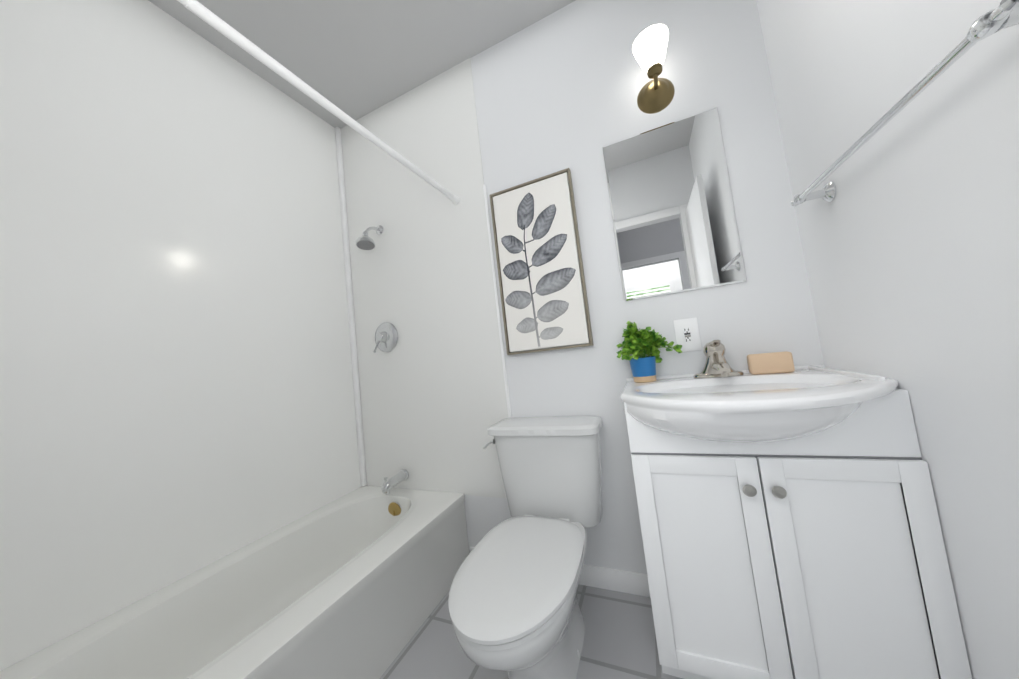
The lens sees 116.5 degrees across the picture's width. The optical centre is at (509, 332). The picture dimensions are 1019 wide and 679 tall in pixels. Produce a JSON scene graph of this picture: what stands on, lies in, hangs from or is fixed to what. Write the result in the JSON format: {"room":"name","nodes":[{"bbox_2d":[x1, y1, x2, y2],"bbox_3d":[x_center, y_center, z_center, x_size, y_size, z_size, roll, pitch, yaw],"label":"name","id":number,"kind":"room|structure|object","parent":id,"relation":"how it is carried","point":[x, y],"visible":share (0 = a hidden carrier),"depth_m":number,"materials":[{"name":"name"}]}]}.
{"room":"bathroom","nodes":[
{"label":"bathroom","id":0,"kind":"room"},
{"bbox_2d":[148,0,575,128],"bbox_3d":[-0.457,-1.791,-0.855,4.075,0.100,5.260,-8,-5,23],"label":"ceiling","id":1,"kind":"structure","parent":0,"point":[355,60],"depth_m":1.63,"materials":[{"name":"grey paint"}]},
{"bbox_2d":[380,585,682,678],"bbox_3d":[-0.136,1.083,-1.077,4.075,0.100,5.260,-8,-5,23],"label":"floor","id":2,"kind":"structure","parent":0,"point":[619,641],"depth_m":1.18,"materials":[{"name":"tile"}]},
{"bbox_2d":[0,486,468,678],"bbox_3d":[-0.873,1.100,1.170,0.756,0.372,1.514,-8,-5,23],"label":"bathtub","id":3,"kind":"object","parent":2,"relation":"on","point":[356,584],"visible":1,"depth_m":1.19,"materials":[{"name":"white ceramic"}]},
{"bbox_2d":[448,416,602,678],"bbox_3d":[0.075,0.788,1.148,0.519,0.777,0.824,-8,-5,23],"label":"toilet","id":4,"kind":"object","parent":2,"relation":"on","point":[515,612],"visible":1,"depth_m":1.07,"materials":[{"name":"white ceramic"}]},
{"bbox_2d":[620,364,971,678],"bbox_3d":[0.767,0.618,0.973,0.687,0.935,0.603,-8,-5,23],"label":"bathroom vanity","id":5,"kind":"object","parent":2,"relation":"on","point":[790,526],"visible":0.98,"depth_m":0.85,"materials":[{"name":"white paint"}]},
{"bbox_2d":[616,321,681,382],"bbox_3d":[0.581,0.072,1.316,0.259,0.264,0.147,-8,-5,23],"label":"plant","id":6,"kind":"object","parent":5,"relation":"on","point":[642,343],"visible":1,"depth_m":1.30,"materials":[{"name":"green plant"}]},
{"bbox_2d":[694,340,743,377],"bbox_3d":[0.784,0.100,1.185,0.166,0.142,0.168,-8,-5,23],"label":"faucet","id":7,"kind":"object","parent":5,"relation":"on","point":[716,364],"visible":1,"depth_m":1.20,"materials":[{"name":"silver metal"}]},
{"bbox_2d":[747,351,794,374],"bbox_3d":[0.950,0.113,1.149,0.128,0.074,0.040,-9,-5,27],"label":"soap bar","id":8,"kind":"object","parent":5,"relation":"on","point":[772,363],"visible":1,"depth_m":1.13,"materials":[{"name":"beige"}]},
{"bbox_2d":[464,0,823,573],"bbox_3d":[0.043,-0.187,1.696,2.564,2.800,0.100,-8,-5,23],"label":"wall","id":9,"kind":"structure","parent":0,"point":[558,90],"depth_m":1.44,"materials":[{"name":"white paint"}]},
{"bbox_2d":[335,127,511,486],"bbox_3d":[-0.580,-0.284,1.896,1.090,2.438,0.034,-8,-5,23],"label":"trim","id":10,"kind":"structure","parent":9,"relation":"attached to","point":[360,440],"depth_m":2.06,"materials":[{"name":"white plastic"}]},
{"bbox_2d":[340,58,507,498],"bbox_3d":[-0.579,-0.283,1.913,1.078,2.438,0.004,-8,-5,23],"label":"wall","id":11,"kind":"structure","parent":9,"relation":"attached to","point":[433,397],"depth_m":1.87,"materials":[{"name":"white plastic"}]},
{"bbox_2d":[177,0,459,203],"bbox_3d":[-0.607,-0.773,1.104,0.046,0.046,1.525,-8,-5,23],"label":"curtain rod","id":12,"kind":"object","parent":11,"relation":"attached to","point":[208,16],"visible":1,"depth_m":0.97,"materials":[{"name":"white plastic"}]},
{"bbox_2d":[356,225,382,249],"bbox_3d":[-0.855,-0.598,1.935,0.108,0.189,0.191,-8,-5,23],"label":"shower head","id":13,"kind":"object","parent":11,"relation":"attached to","point":[365,241],"visible":1,"depth_m":1.89},
{"bbox_2d":[373,322,397,352],"bbox_3d":[-0.789,0.031,1.952,0.188,0.188,0.074,-8,-5,23],"label":"shower valve","id":14,"kind":"object","parent":11,"relation":"attached to","point":[386,336],"visible":1,"depth_m":1.95,"materials":[{"name":"silver metal"}]},
{"bbox_2d":[381,469,408,494],"bbox_3d":[-0.664,0.861,1.820,0.062,0.090,0.173,-8,-5,23],"label":"tub spout","id":15,"kind":"object","parent":11,"relation":"attached to","point":[395,480],"visible":1,"depth_m":1.79,"materials":[{"name":"silver metal"}]},
{"bbox_2d":[490,168,593,354],"bbox_3d":[0.144,-0.336,1.583,0.433,0.862,0.034,-8,-5,23],"label":"picture","id":16,"kind":"object","parent":9,"relation":"attached to","point":[543,293],"visible":1,"depth_m":1.56,"materials":[{"name":"beige paper"}]},
{"bbox_2d":[470,547,649,596],"bbox_3d":[0.205,1.150,1.526,0.911,0.090,0.012,-8,-5,23],"label":"baseboard","id":17,"kind":"structure","parent":9,"relation":"attached to","point":[629,582],"depth_m":1.41,"materials":[{"name":"white paint"}]},
{"bbox_2d":[632,24,674,113],"bbox_3d":[0.611,-1.098,1.328,0.152,0.246,0.170,-8,-5,23],"label":"sconce","id":18,"kind":"object","parent":9,"relation":"attached to","point":[656,94],"visible":1,"depth_m":1.31,"materials":[{"name":"white glass"}]},
{"bbox_2d":[603,107,746,300],"bbox_3d":[0.689,-0.536,1.365,0.460,0.737,0.010,-8,-5,23],"label":"mirror","id":19,"kind":"object","parent":9,"relation":"attached to","point":[673,214],"visible":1,"depth_m":1.35,"materials":[{"name":"clear glass"}]},
{"bbox_2d":[673,318,701,351],"bbox_3d":[0.748,0.012,1.323,0.088,0.137,0.010,-8,-5,23],"label":"electrical outlet","id":20,"kind":"object","parent":9,"relation":"attached to","point":[687,334],"visible":0.96,"depth_m":1.32,"materials":[{"name":"white plastic"}]},
{"bbox_2d":[756,0,1018,678],"bbox_3d":[0.805,-0.373,0.384,0.100,2.800,1.710,-8,-5,23],"label":"wall","id":21,"kind":"structure","parent":0,"point":[909,234],"depth_m":0.69,"materials":[{"name":"white paint"}]},
{"bbox_2d":[791,0,1018,205],"bbox_3d":[0.834,-0.437,0.718,0.091,0.062,0.693,-8,-5,23],"label":"towel rail","id":22,"kind":"object","parent":21,"relation":"attached to","point":[1004,14],"visible":0.98,"depth_m":0.54,"materials":[{"name":"silver metal"}]},
{"bbox_3d":[-1.439,-0.048,1.349,0.100,2.800,1.710,-8,-5,23],"label":"wall","id":23,"kind":"structure","parent":0,"visible":0},
{"bbox_2d":[0,0,361,670],"bbox_3d":[-1.376,-0.232,1.425,0.004,2.438,1.530,-8,-5,23],"label":"wall","id":24,"kind":"structure","parent":23,"relation":"attached to","point":[177,401],"depth_m":1.25,"materials":[{"name":"white plastic"}]}
]}

